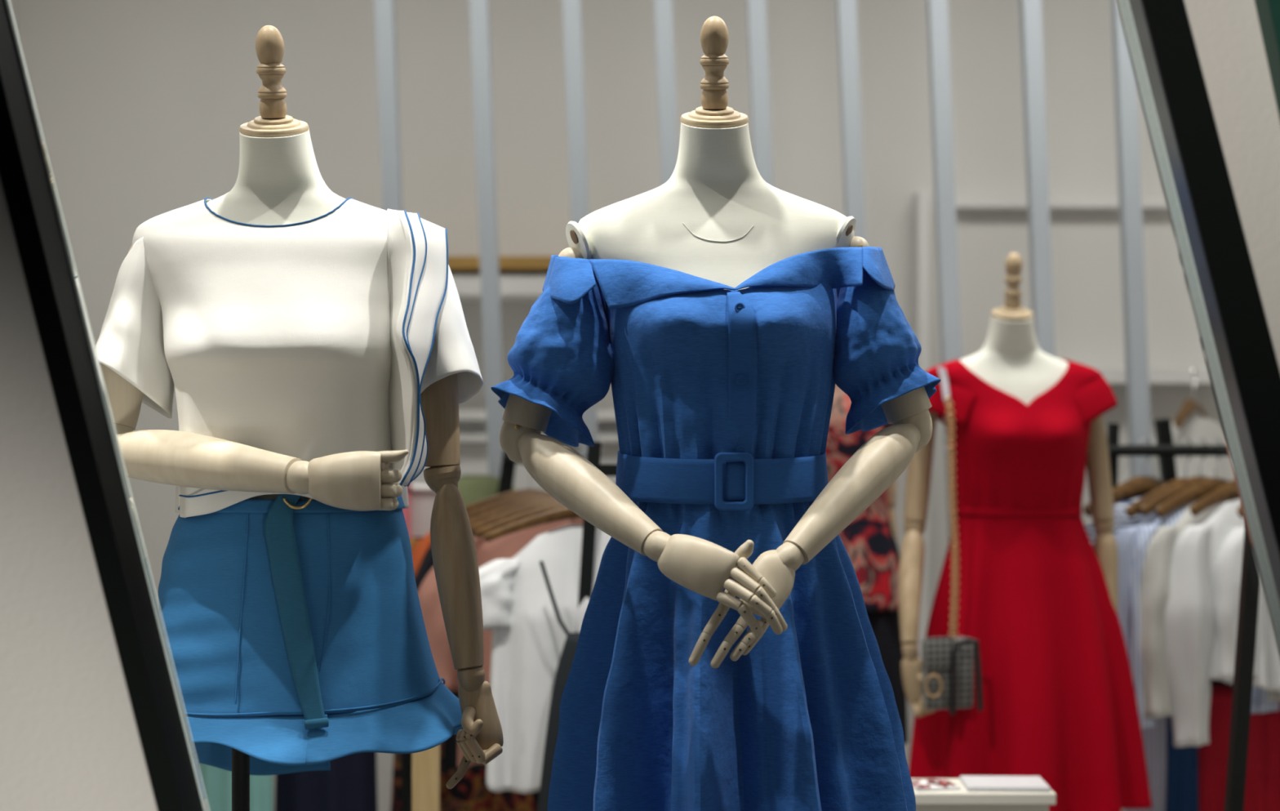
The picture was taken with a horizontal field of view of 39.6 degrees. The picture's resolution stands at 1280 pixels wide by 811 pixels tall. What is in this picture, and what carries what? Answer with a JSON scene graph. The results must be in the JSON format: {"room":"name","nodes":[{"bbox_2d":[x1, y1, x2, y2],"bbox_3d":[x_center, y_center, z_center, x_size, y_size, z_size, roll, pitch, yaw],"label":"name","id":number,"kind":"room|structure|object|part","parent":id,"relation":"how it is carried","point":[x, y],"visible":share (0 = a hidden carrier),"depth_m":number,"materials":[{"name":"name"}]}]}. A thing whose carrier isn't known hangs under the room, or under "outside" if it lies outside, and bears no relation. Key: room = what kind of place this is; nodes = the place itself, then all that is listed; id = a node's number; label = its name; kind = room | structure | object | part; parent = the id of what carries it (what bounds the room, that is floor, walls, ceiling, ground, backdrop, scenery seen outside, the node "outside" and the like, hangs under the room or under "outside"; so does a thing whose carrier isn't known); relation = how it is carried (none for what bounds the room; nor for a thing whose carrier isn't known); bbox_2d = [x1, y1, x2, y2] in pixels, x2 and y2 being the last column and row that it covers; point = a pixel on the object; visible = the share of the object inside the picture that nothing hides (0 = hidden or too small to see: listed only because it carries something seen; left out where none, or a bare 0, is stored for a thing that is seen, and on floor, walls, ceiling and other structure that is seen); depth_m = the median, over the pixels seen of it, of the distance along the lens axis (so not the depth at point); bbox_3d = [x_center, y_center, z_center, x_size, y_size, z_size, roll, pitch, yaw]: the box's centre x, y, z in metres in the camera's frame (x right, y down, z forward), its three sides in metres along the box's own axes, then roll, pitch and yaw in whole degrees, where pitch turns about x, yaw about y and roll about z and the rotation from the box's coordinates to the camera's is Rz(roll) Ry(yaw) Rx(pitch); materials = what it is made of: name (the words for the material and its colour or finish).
{"room":"clothing store","nodes":[
{"label":"clothing store","id":0,"kind":"room"},
{"bbox_2d":[9,0,19,38],"bbox_3d":[-1.900,-0.200,3.625,0.100,3.000,3.350,0,0,0],"label":"wall","id":1,"kind":"structure","parent":0,"point":[15,4],"depth_m":5.28,"materials":[{"name":"grey paint"}]},
{"bbox_2d":[19,0,1221,810],"bbox_3d":[0.000,-0.200,5.350,6.400,3.000,0.100,0,0,0],"label":"wall","id":2,"kind":"structure","parent":0,"point":[142,106],"depth_m":5.30,"materials":[{"name":"grey paint"}]},
{"bbox_2d":[448,256,551,302],"bbox_3d":[-0.399,-0.362,5.122,0.797,0.108,0.345,0,0,0],"label":"wall shelf","id":3,"kind":"object","parent":2,"relation":"attached to","point":[522,278],"visible":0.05,"depth_m":4.97,"materials":[{"name":"brown wood"}]},
{"bbox_2d":[913,190,929,719],"bbox_3d":[0.831,0.335,5.250,0.033,1.930,0.100,0,0,0],"label":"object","id":4,"kind":"structure","parent":2,"relation":"attached to","point":[921,197],"depth_m":5.20,"materials":[{"name":"white paint"}]},
{"bbox_2d":[955,197,1167,209],"bbox_3d":[1.379,-0.597,5.270,0.900,0.030,0.060,0,0,0],"label":"trim","id":5,"kind":"structure","parent":2,"relation":"attached to","point":[962,203],"depth_m":5.24,"materials":[{"name":"white paint"}]},
{"bbox_2d":[1088,365,1210,384],"bbox_3d":[1.485,-0.089,5.240,0.720,0.052,0.120,0,0,0],"label":"wall ledge","id":6,"kind":"object","parent":2,"relation":"attached to","point":[1113,375],"visible":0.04,"depth_m":5.18,"materials":[{"name":"white paint"}]},
{"bbox_2d":[0,0,1279,810],"bbox_3d":[0.000,-0.230,1.878,6.400,3.060,0.144,0,0,0],"label":"wall","id":7,"kind":"structure","parent":0,"point":[70,739],"depth_m":1.81,"materials":[{"name":"paint"}]},
{"bbox_2d":[0,0,1279,810],"bbox_3d":[0.013,-0.100,1.843,1.830,2.300,0.085,0,0,0],"label":"window","id":8,"kind":"structure","parent":7,"relation":"in","point":[1241,361],"depth_m":1.80,"materials":[{"name":"black paint"}]},
{"bbox_3d":[-0.604,-0.100,1.843,0.597,2.300,0.085,0,0,0],"label":"frame","id":9,"kind":"part","parent":8,"relation":"part of","materials":[{"name":"black paint"}]},
{"bbox_3d":[0.614,-0.100,1.843,0.629,2.300,0.085,0,0,0],"label":"frame","id":10,"kind":"part","parent":8,"relation":"part of","materials":[{"name":"black paint"}]},
{"bbox_2d":[1254,0,1279,119],"bbox_3d":[0.748,-0.150,1.787,0.754,2.900,0.034,0,0,0],"label":"trim","id":11,"kind":"structure","parent":7,"relation":"attached to","point":[1268,11],"depth_m":1.78,"materials":[{"name":"green paint"}]},
{"bbox_2d":[1118,417,1234,484],"bbox_3d":[1.528,0.333,4.900,0.581,0.601,0.184,0,0,-22],"label":"blouse","id":12,"kind":"object","parent":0,"point":[1193,428],"visible":0.11,"depth_m":4.85,"materials":[{"name":"white fabric"}]},
{"bbox_2d":[1173,366,1208,428],"bbox_3d":[1.526,-0.022,4.900,0.031,0.169,0.338,0,0,31],"label":"clothes hanger","id":13,"kind":"object","parent":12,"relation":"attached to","point":[1190,406],"visible":0.88,"depth_m":4.85,"materials":[{"name":"brown wood"}]},
{"bbox_3d":[0.000,1.330,1.550,6.400,0.060,8.100,0,0,0],"label":"floor","id":14,"kind":"structure","parent":0,"visible":0},
{"bbox_2d":[374,0,413,484],"bbox_3d":[-0.633,-0.200,4.645,0.166,3.000,0.050,0,0,0],"label":"bar","id":15,"kind":"object","parent":14,"relation":"on","point":[384,10],"visible":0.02,"depth_m":4.62,"materials":[{"name":"grey paint"}]},
{"bbox_2d":[400,752,412,810],"bbox_3d":[-0.753,0.839,3.950,0.500,0.922,0.028,0,0,0],"label":"rail","id":16,"kind":"object","parent":14,"relation":"on","point":[406,758],"visible":0.02,"depth_m":3.94,"materials":[{"name":"black metal"}]},
{"bbox_2d":[198,762,273,810],"bbox_3d":[-0.887,0.834,3.898,0.174,0.812,0.144,0,0,0],"label":"trousers","id":17,"kind":"object","parent":16,"relation":"hanging from","point":[217,782],"visible":0.08,"depth_m":3.85,"materials":[{"name":"teal fabric"}]},
{"bbox_2d":[275,751,377,810],"bbox_3d":[-0.706,0.819,4.000,0.243,0.862,0.146,0,0,0],"label":"garment","id":18,"kind":"object","parent":16,"relation":"hanging from","point":[350,784],"visible":0.14,"depth_m":3.96,"materials":[{"name":"fabric"}]},
{"bbox_2d":[410,484,435,537],"bbox_3d":[-0.534,0.749,4.425,0.117,1.101,0.162,0,0,0],"label":"column","id":19,"kind":"structure","parent":14,"relation":"on","point":[422,497],"depth_m":4.35,"materials":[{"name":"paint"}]},
{"bbox_2d":[412,744,439,810],"bbox_3d":[-0.400,0.932,3.325,0.047,0.736,0.050,0,0,0],"label":"wooden post","id":20,"kind":"object","parent":14,"relation":"on","point":[425,763],"visible":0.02,"depth_m":3.30,"materials":[{"name":"brown wood"}]},
{"bbox_2d":[469,0,504,477],"bbox_3d":[-0.386,-0.200,4.645,0.166,3.000,0.050,0,0,0],"label":"bar","id":21,"kind":"object","parent":14,"relation":"on","point":[478,9],"visible":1,"depth_m":4.62,"materials":[{"name":"grey paint"}]},
{"bbox_2d":[376,409,619,810],"bbox_3d":[-0.394,0.657,5.095,0.814,1.286,0.390,0,0,0],"label":"cabinet","id":22,"kind":"object","parent":14,"relation":"on","point":[473,423],"visible":0.02,"depth_m":4.96,"materials":[{"name":"white paint"}]},
{"bbox_3d":[-0.396,0.089,4.945,0.804,0.025,0.040,0,0,0],"label":"moulding","id":23,"kind":"part","parent":22,"relation":"part of","materials":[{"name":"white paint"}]},
{"bbox_2d":[497,440,617,631],"bbox_3d":[-0.220,0.686,3.923,0.343,1.232,1.167,0,0,-29],"label":"clothes rack","id":24,"kind":"object","parent":14,"relation":"on","point":[508,466],"visible":0.2,"depth_m":3.49,"materials":[{"name":"black metal"}]},
{"bbox_2d":[411,531,431,576],"bbox_3d":[-0.264,0.468,4.087,0.642,0.501,0.180,0,0,0],"label":"blouse","id":25,"kind":"object","parent":24,"relation":"hanging from","point":[420,548],"visible":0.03,"depth_m":4.04,"materials":[{"name":"orange fabric"}]},
{"bbox_2d":[414,532,486,774],"bbox_3d":[-0.230,0.516,3.958,0.632,0.601,0.184,0,0,-2],"label":"blouse","id":26,"kind":"object","parent":24,"relation":"hanging from","point":[450,745],"visible":0.03,"depth_m":3.93,"materials":[{"name":"black fabric"}]},
{"bbox_2d":[390,536,539,810],"bbox_3d":[-0.365,0.717,4.219,0.590,0.944,0.190,0,0,0],"label":"dress","id":27,"kind":"object","parent":24,"relation":"hanging from","point":[471,793],"visible":0.03,"depth_m":4.16,"materials":[{"name":"fabric"}]},
{"bbox_2d":[402,481,411,537],"bbox_3d":[-0.586,0.424,4.300,0.074,0.512,0.146,0,0,0],"label":"scarf","id":28,"kind":"object","parent":27,"relation":"hanging from","point":[406,512],"visible":0.09,"depth_m":4.28,"materials":[{"name":"pink fabric"}]},
{"bbox_2d":[457,474,515,505],"bbox_3d":[-0.413,0.427,4.470,0.483,0.502,0.180,0,0,0],"label":"blouse","id":29,"kind":"object","parent":24,"relation":"hanging from","point":[473,488],"visible":0.02,"depth_m":4.45,"materials":[{"name":"green fabric"}]},
{"bbox_2d":[465,472,545,512],"bbox_3d":[-0.260,0.185,4.162,0.412,0.175,0.012,0,0,-6],"label":"clothes hanger","id":30,"kind":"object","parent":24,"relation":"hanging from","point":[480,504],"visible":0.22,"depth_m":4.15,"materials":[{"name":"brown wood"}]},
{"bbox_3d":[-0.400,0.707,4.420,0.190,1.191,0.034,0,0,0],"label":"post","id":31,"kind":"part","parent":24,"relation":"part of","materials":[{"name":"black metal"}]},
{"bbox_2d":[467,486,549,518],"bbox_3d":[-0.223,0.185,4.015,0.412,0.175,0.012,0,0,-6],"label":"clothes hanger","id":32,"kind":"object","parent":24,"relation":"hanging from","point":[495,505],"visible":0.16,"depth_m":4.00,"materials":[{"name":"brown wood"}]},
{"bbox_2d":[469,494,553,524],"bbox_3d":[-0.190,0.185,3.886,0.412,0.175,0.012,0,0,-6],"label":"clothes hanger","id":33,"kind":"object","parent":24,"relation":"hanging from","point":[477,518],"visible":0.16,"depth_m":3.87,"materials":[{"name":"brown wood"}]},
{"bbox_3d":[-0.208,0.127,3.960,0.026,0.025,0.952,0,0,-14],"label":"rail","id":34,"kind":"part","parent":24,"relation":"part of","materials":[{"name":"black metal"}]},
{"bbox_2d":[471,497,559,533],"bbox_3d":[-0.162,0.185,3.776,0.412,0.175,0.012,0,0,-6],"label":"clothes hanger","id":35,"kind":"object","parent":24,"relation":"hanging from","point":[497,517],"visible":0.1,"depth_m":3.76,"materials":[{"name":"brown wood"}]},
{"bbox_2d":[417,517,582,766],"bbox_3d":[-0.178,0.491,3.817,0.647,0.552,0.186,0,0,0],"label":"blouse","id":36,"kind":"object","parent":35,"relation":"hanging from","point":[508,546],"visible":0.07,"depth_m":3.75,"materials":[{"name":"fabric"}]},
{"bbox_2d":[475,502,564,537],"bbox_3d":[-0.134,0.185,3.666,0.412,0.175,0.012,0,0,-6],"label":"clothes hanger","id":37,"kind":"object","parent":24,"relation":"hanging from","point":[480,532],"visible":0.21,"depth_m":3.65,"materials":[{"name":"brown wood"}]},
{"bbox_2d":[484,453,586,542],"bbox_3d":[-0.106,0.185,3.555,0.412,0.175,0.012,0,0,-6],"label":"clothes hanger","id":38,"kind":"object","parent":24,"relation":"hanging from","point":[563,513],"visible":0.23,"depth_m":3.54,"materials":[{"name":"brown wood"}]},
{"bbox_2d":[478,524,611,793],"bbox_3d":[-0.112,0.502,3.553,0.529,0.523,0.191,0,0,0],"label":"blouse","id":39,"kind":"object","parent":38,"relation":"hanging from","point":[528,637],"visible":0.38,"depth_m":3.50,"materials":[{"name":"white fabric"}]},
{"bbox_2d":[537,560,579,810],"bbox_3d":[-0.121,0.565,3.432,0.164,0.532,0.105,0,0,0],"label":"camisole","id":40,"kind":"object","parent":24,"relation":"hanging from","point":[568,651],"visible":0.34,"depth_m":3.41,"materials":[{"name":"grey fabric"}]},
{"bbox_3d":[-0.127,0.685,3.500,0.101,1.230,0.026,0,0,0],"label":"post","id":41,"kind":"part","parent":24,"relation":"part of","materials":[{"name":"black metal"}]},
{"bbox_2d":[562,0,598,458],"bbox_3d":[-0.144,-0.200,4.645,0.166,3.000,0.050,0,0,0],"label":"bar","id":42,"kind":"object","parent":14,"relation":"on","point":[572,28],"visible":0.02,"depth_m":4.62,"materials":[{"name":"grey paint"}]},
{"bbox_2d":[653,0,678,185],"bbox_3d":[0.094,-0.200,4.645,0.166,3.000,0.050,0,0,0],"label":"bar","id":43,"kind":"object","parent":14,"relation":"on","point":[664,28],"visible":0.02,"depth_m":4.62,"materials":[{"name":"grey paint"}]},
{"bbox_2d":[746,0,773,186],"bbox_3d":[0.338,-0.200,4.645,0.166,3.000,0.050,0,0,0],"label":"bar","id":44,"kind":"object","parent":14,"relation":"on","point":[756,9],"visible":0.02,"depth_m":4.62,"materials":[{"name":"grey paint"}]},
{"bbox_2d":[835,0,866,239],"bbox_3d":[0.573,-0.200,4.645,0.166,3.000,0.050,0,0,0],"label":"bar","id":45,"kind":"object","parent":14,"relation":"on","point":[846,13],"visible":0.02,"depth_m":4.62,"materials":[{"name":"grey paint"}]},
{"bbox_2d":[888,480,897,542],"bbox_3d":[0.435,0.482,4.399,0.321,1.635,0.307,0,0,-42],"label":"mannequin","id":46,"kind":"object","parent":14,"relation":"on","point":[892,491],"visible":0.04,"depth_m":4.38},
{"bbox_2d":[825,383,900,612],"bbox_3d":[0.441,0.198,4.404,0.468,0.591,0.347,0,0,-4],"label":"blouse","id":47,"kind":"object","parent":46,"relation":"on","point":[870,544],"visible":0.2,"depth_m":4.28,"materials":[{"name":"red fabric"}]},
{"bbox_2d":[866,569,908,743],"bbox_3d":[0.530,0.613,4.397,0.262,0.430,0.284,0,0,0],"label":"skirt","id":48,"kind":"object","parent":46,"relation":"attached to","point":[885,624],"visible":0.23,"depth_m":4.31,"materials":[{"name":"black fabric"}]},
{"bbox_3d":[0.606,0.088,4.400,0.060,0.267,0.047,0,0,0],"label":"arm","id":49,"kind":"part","parent":46,"relation":"part of","materials":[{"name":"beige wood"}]},
{"bbox_2d":[926,0,961,541],"bbox_3d":[0.810,-0.200,4.645,0.166,3.000,0.050,0,0,0],"label":"bar","id":50,"kind":"object","parent":14,"relation":"on","point":[937,10],"visible":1,"depth_m":4.62,"materials":[{"name":"grey paint"}]},
{"bbox_2d":[911,777,1056,810],"bbox_3d":[0.594,0.999,3.265,0.311,0.602,0.130,0,0,0],"label":"display table","id":51,"kind":"object","parent":14,"relation":"on","point":[962,799],"visible":0.38,"depth_m":3.20,"materials":[{"name":"beige paint"}]},
{"bbox_2d":[911,777,960,791],"bbox_3d":[0.534,0.695,3.260,0.083,0.005,0.080,0,0,-11],"label":"magazine","id":52,"kind":"object","parent":51,"relation":"on","point":[935,784],"visible":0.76,"depth_m":3.24,"materials":[{"name":"white paper"}]},
{"bbox_2d":[960,775,1050,791],"bbox_3d":[0.668,0.693,3.260,0.152,0.009,0.104,0,0,0],"label":"magazine","id":53,"kind":"object","parent":51,"relation":"on","point":[972,783],"visible":1,"depth_m":3.24,"materials":[{"name":"white paper"}]},
{"bbox_2d":[898,252,1118,716],"bbox_3d":[0.822,0.482,3.994,0.503,1.636,0.311,0,0,0],"label":"mannequin","id":54,"kind":"object","parent":14,"relation":"on","point":[1011,359],"visible":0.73,"depth_m":3.94},
{"bbox_3d":[0.633,0.105,3.996,0.081,0.317,0.063,0,0,0],"label":"arm","id":55,"kind":"part","parent":54,"relation":"part of","materials":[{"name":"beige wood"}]},
{"bbox_2d":[908,358,1152,810],"bbox_3d":[0.857,0.391,4.002,0.535,0.992,0.448,0,0,-5],"label":"dress","id":56,"kind":"object","parent":54,"relation":"attached to","point":[1060,702],"visible":0.84,"depth_m":3.88,"materials":[{"name":"red fabric"}]},
{"bbox_2d":[921,366,983,715],"bbox_3d":[0.670,0.286,3.889,0.129,0.752,0.219,0,0,0],"label":"handbag","id":57,"kind":"object","parent":56,"relation":"hanging from","point":[947,662],"visible":1,"depth_m":3.81,"materials":[{"name":"black leather"}]},
{"bbox_3d":[0.673,0.242,3.835,0.029,0.526,0.048,0,0,0],"label":"chain","id":58,"kind":"part","parent":57,"relation":"part of","materials":[{"name":"gold metal"}]},
{"bbox_3d":[1.026,0.101,3.997,0.077,0.318,0.061,0,0,0],"label":"arm","id":59,"kind":"part","parent":54,"relation":"part of","materials":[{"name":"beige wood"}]},
{"bbox_2d":[1019,0,1055,357],"bbox_3d":[1.054,-0.200,4.645,0.166,3.000,0.050,0,0,0],"label":"bar","id":60,"kind":"object","parent":14,"relation":"on","point":[1030,11],"visible":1,"depth_m":4.62,"materials":[{"name":"grey paint"}]},
{"bbox_2d":[1111,0,1152,479],"bbox_3d":[1.294,-0.200,4.645,0.166,3.000,0.050,0,0,0],"label":"bar","id":61,"kind":"object","parent":14,"relation":"on","point":[1126,98],"visible":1,"depth_m":4.62,"materials":[{"name":"grey paint"}]},
{"bbox_2d":[1106,417,1260,810],"bbox_3d":[1.352,0.665,3.826,0.581,1.271,1.079,0,0,0],"label":"clothes rack","id":62,"kind":"object","parent":14,"relation":"on","point":[1165,449],"visible":0.35,"depth_m":3.29,"materials":[{"name":"black metal"}]},
{"bbox_3d":[1.106,0.671,4.220,0.058,1.258,0.023,0,0,0],"label":"post","id":63,"kind":"part","parent":62,"relation":"part of","materials":[{"name":"black metal"}]},
{"bbox_2d":[1083,437,1166,515],"bbox_3d":[1.193,0.166,4.200,0.399,0.179,0.022,0,0,-30],"label":"clothes hanger","id":64,"kind":"object","parent":62,"relation":"hanging from","point":[1137,486],"visible":0.64,"depth_m":4.17,"materials":[{"name":"brown wood"}]},
{"bbox_2d":[1084,494,1145,546],"bbox_3d":[1.195,0.392,4.201,0.574,0.366,0.170,0,0,-29],"label":"blouse","id":65,"kind":"object","parent":64,"relation":"hanging from","point":[1121,519],"visible":0.05,"depth_m":4.12,"materials":[{"name":"white fabric"}]},
{"bbox_2d":[1124,715,1166,810],"bbox_3d":[1.239,0.975,4.340,0.117,0.590,0.147,0,0,0],"label":"skirt","id":66,"kind":"object","parent":62,"relation":"hanging from","point":[1154,739],"visible":0.23,"depth_m":4.29,"materials":[{"name":"grey fabric"}]},
{"bbox_2d":[1124,437,1191,517],"bbox_3d":[1.290,0.168,4.200,0.399,0.183,0.022,0,0,-30],"label":"clothes hanger","id":67,"kind":"object","parent":62,"relation":"hanging from","point":[1133,509],"visible":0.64,"depth_m":4.13,"materials":[{"name":"brown wood"}]},
{"bbox_3d":[1.278,0.665,4.325,0.060,1.271,0.081,0,0,0],"label":"post","id":68,"kind":"part","parent":62,"relation":"part of","materials":[{"name":"black metal"}]},
{"bbox_3d":[1.355,0.106,4.200,0.494,0.027,0.026,0,0,0],"label":"rail","id":69,"kind":"part","parent":62,"relation":"part of","materials":[{"name":"black metal"}]},
{"bbox_2d":[1140,437,1209,515],"bbox_3d":[1.325,0.166,4.200,0.399,0.179,0.022,0,0,-30],"label":"clothes hanger","id":70,"kind":"object","parent":62,"relation":"hanging from","point":[1150,506],"visible":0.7,"depth_m":4.14,"materials":[{"name":"brown wood"}]},
{"bbox_2d":[1165,715,1199,810],"bbox_3d":[1.310,0.975,4.339,0.122,0.590,0.150,0,0,0],"label":"skirt","id":71,"kind":"object","parent":62,"relation":"hanging from","point":[1182,762],"visible":0.48,"depth_m":4.29,"materials":[{"name":"blue fabric"}]},
{"bbox_2d":[1114,511,1257,696],"bbox_3d":[1.292,0.463,4.196,0.541,0.499,0.180,0,0,-31],"label":"shirt","id":72,"kind":"object","parent":62,"relation":"hanging from","point":[1126,537],"visible":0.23,"depth_m":4.06,"materials":[{"name":"white fabric"}]},
{"bbox_2d":[1155,437,1229,517],"bbox_3d":[1.361,0.168,4.200,0.399,0.183,0.022,0,0,-30],"label":"clothes hanger","id":73,"kind":"object","parent":62,"relation":"hanging from","point":[1197,491],"visible":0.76,"depth_m":4.15,"materials":[{"name":"brown wood"}]},
{"bbox_2d":[1127,500,1279,728],"bbox_3d":[1.325,0.479,4.198,0.539,0.539,0.184,0,0,-29],"label":"shirt","id":74,"kind":"object","parent":62,"relation":"hanging from","point":[1260,704],"visible":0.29,"depth_m":4.06,"materials":[{"name":"white fabric"}]},
{"bbox_2d":[1139,497,1279,718],"bbox_3d":[1.360,0.469,4.199,0.564,0.510,0.183,0,0,-29],"label":"blouse","id":75,"kind":"object","parent":62,"relation":"hanging from","point":[1155,580],"visible":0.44,"depth_m":4.05,"materials":[{"name":"white fabric"}]},
{"bbox_2d":[1189,479,1239,515],"bbox_3d":[1.439,0.166,4.200,0.399,0.179,0.022,0,0,-30],"label":"clothes hanger","id":76,"kind":"object","parent":62,"relation":"hanging from","point":[1228,491],"visible":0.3,"depth_m":4.13,"materials":[{"name":"brown wood"}]},
{"bbox_2d":[1164,497,1257,746],"bbox_3d":[1.435,0.499,4.202,0.572,0.579,0.184,0,0,-28],"label":"blouse","id":77,"kind":"object","parent":76,"relation":"hanging from","point":[1190,628],"visible":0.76,"depth_m":4.06,"materials":[{"name":"white fabric"}]},
{"bbox_3d":[1.355,0.673,4.340,0.493,0.022,0.021,0,0,0],"label":"rail","id":78,"kind":"part","parent":62,"relation":"part of","materials":[{"name":"black metal"}]},
{"bbox_2d":[1198,685,1266,810],"bbox_3d":[1.434,0.975,4.338,0.264,0.590,0.171,0,0,0],"label":"skirt","id":79,"kind":"object","parent":62,"relation":"hanging from","point":[1212,756],"visible":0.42,"depth_m":4.29,"materials":[{"name":"red fabric"}]},
{"bbox_2d":[1236,505,1244,518],"bbox_3d":[1.548,0.168,4.200,0.399,0.183,0.022,0,0,-30],"label":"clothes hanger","id":80,"kind":"object","parent":62,"relation":"hanging from","point":[1239,509],"visible":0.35,"depth_m":4.10,"materials":[{"name":"brown wood"}]},
{"bbox_3d":[1.113,0.685,3.300,0.103,1.231,0.027,0,0,0],"label":"post","id":81,"kind":"part","parent":62,"relation":"part of","materials":[{"name":"black metal"}]},
{"bbox_2d":[1213,526,1279,690],"bbox_3d":[1.548,0.436,4.207,0.549,0.444,0.172,0,0,-29],"label":"blouse","id":82,"kind":"object","parent":62,"relation":"hanging from","point":[1228,569],"visible":0.45,"depth_m":4.06,"materials":[{"name":"white fabric"}]},
{"bbox_2d":[1264,701,1279,810],"bbox_3d":[1.599,0.975,4.340,0.261,0.590,0.161,0,0,0],"label":"skirt","id":83,"kind":"object","parent":62,"relation":"hanging from","point":[1272,718],"visible":0.5,"depth_m":4.30,"materials":[{"name":"red fabric"}]},
{"bbox_3d":[0.350,1.215,2.470,4.400,0.170,1.020,0,0,0],"label":"display platform","id":84,"kind":"object","parent":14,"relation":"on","visible":0},
{"bbox_2d":[99,25,503,810],"bbox_3d":[-0.469,0.310,2.400,0.518,1.638,0.313,0,0,29],"label":"mannequin","id":85,"kind":"object","parent":84,"relation":"on","point":[279,181],"visible":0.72,"depth_m":2.38},
{"bbox_3d":[-0.705,-0.097,2.435,0.087,0.264,0.063,0,0,-36],"label":"arm","id":86,"kind":"part","parent":85,"relation":"part of","materials":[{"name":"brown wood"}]},
{"bbox_2d":[95,196,483,517],"bbox_3d":[-0.478,-0.067,2.425,0.532,0.434,0.293,0,0,0],"label":"blouse","id":87,"kind":"object","parent":85,"relation":"on","point":[325,335],"visible":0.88,"depth_m":2.34,"materials":[{"name":"white fabric"}]},
{"bbox_3d":[-0.317,-0.081,2.354,0.029,0.374,0.147,0,0,-21],"label":"overlay panel","id":88,"kind":"part","parent":87,"relation":"part of","materials":[{"name":"white fabric"}]},
{"bbox_2d":[158,493,463,775],"bbox_3d":[-0.467,0.328,2.452,0.494,0.434,0.389,0,0,0],"label":"skirt","id":89,"kind":"object","parent":85,"relation":"attached to","point":[303,620],"visible":0.8,"depth_m":2.33,"materials":[{"name":"blue fabric"}]},
{"bbox_3d":[-0.470,0.281,2.452,0.390,0.308,0.301,0,0,0],"label":"panel","id":90,"kind":"part","parent":89,"relation":"part of","materials":[{"name":"blue fabric"}]},
{"bbox_3d":[-0.286,-0.073,2.438,0.084,0.314,0.057,0,0,23],"label":"arm","id":91,"kind":"part","parent":85,"relation":"part of","materials":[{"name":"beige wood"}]},
{"bbox_2d":[499,16,932,668],"bbox_3d":[0.103,0.304,2.433,0.469,1.650,0.423,0,0,41],"label":"mannequin","id":92,"kind":"object","parent":84,"relation":"on","point":[716,218],"visible":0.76,"depth_m":2.37},
{"bbox_3d":[-0.132,-0.086,2.437,0.115,0.246,0.069,0,0,0],"label":"arm","id":93,"kind":"part","parent":92,"relation":"part of","materials":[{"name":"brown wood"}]},
{"bbox_2d":[569,230,577,244],"bbox_3d":[-0.089,-0.229,2.415,0.010,0.019,0.020,0,0,-23],"label":"socket","id":94,"kind":"object","parent":92,"relation":"attached to","point":[573,233],"depth_m":2.41,"materials":[{"name":"brown wood"}]},
{"bbox_3d":[-0.084,-0.222,2.425,0.029,0.059,0.064,0,0,-22],"label":"shoulder plate","id":95,"kind":"part","parent":92,"relation":"part of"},
{"bbox_2d":[490,246,941,810],"bbox_3d":[0.103,0.239,2.455,0.609,0.918,0.528,0,0,0],"label":"dress","id":96,"kind":"object","parent":92,"relation":"attached to","point":[723,397],"visible":0.93,"depth_m":2.35,"materials":[{"name":"fabric"}]},
{"bbox_3d":[0.279,-0.229,2.430,0.029,0.059,0.064,0,0,22],"label":"shoulder plate","id":97,"kind":"part","parent":92,"relation":"part of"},
{"bbox_2d":[845,225,853,235],"bbox_3d":[0.284,-0.236,2.420,0.010,0.019,0.020,0,0,23],"label":"socket","id":98,"kind":"object","parent":92,"relation":"attached to","point":[849,228],"depth_m":2.41,"materials":[{"name":"brown wood"}]},
{"bbox_3d":[0.342,-0.101,2.436,0.118,0.253,0.065,0,0,-8],"label":"arm","id":99,"kind":"part","parent":92,"relation":"part of","materials":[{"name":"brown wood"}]}
]}

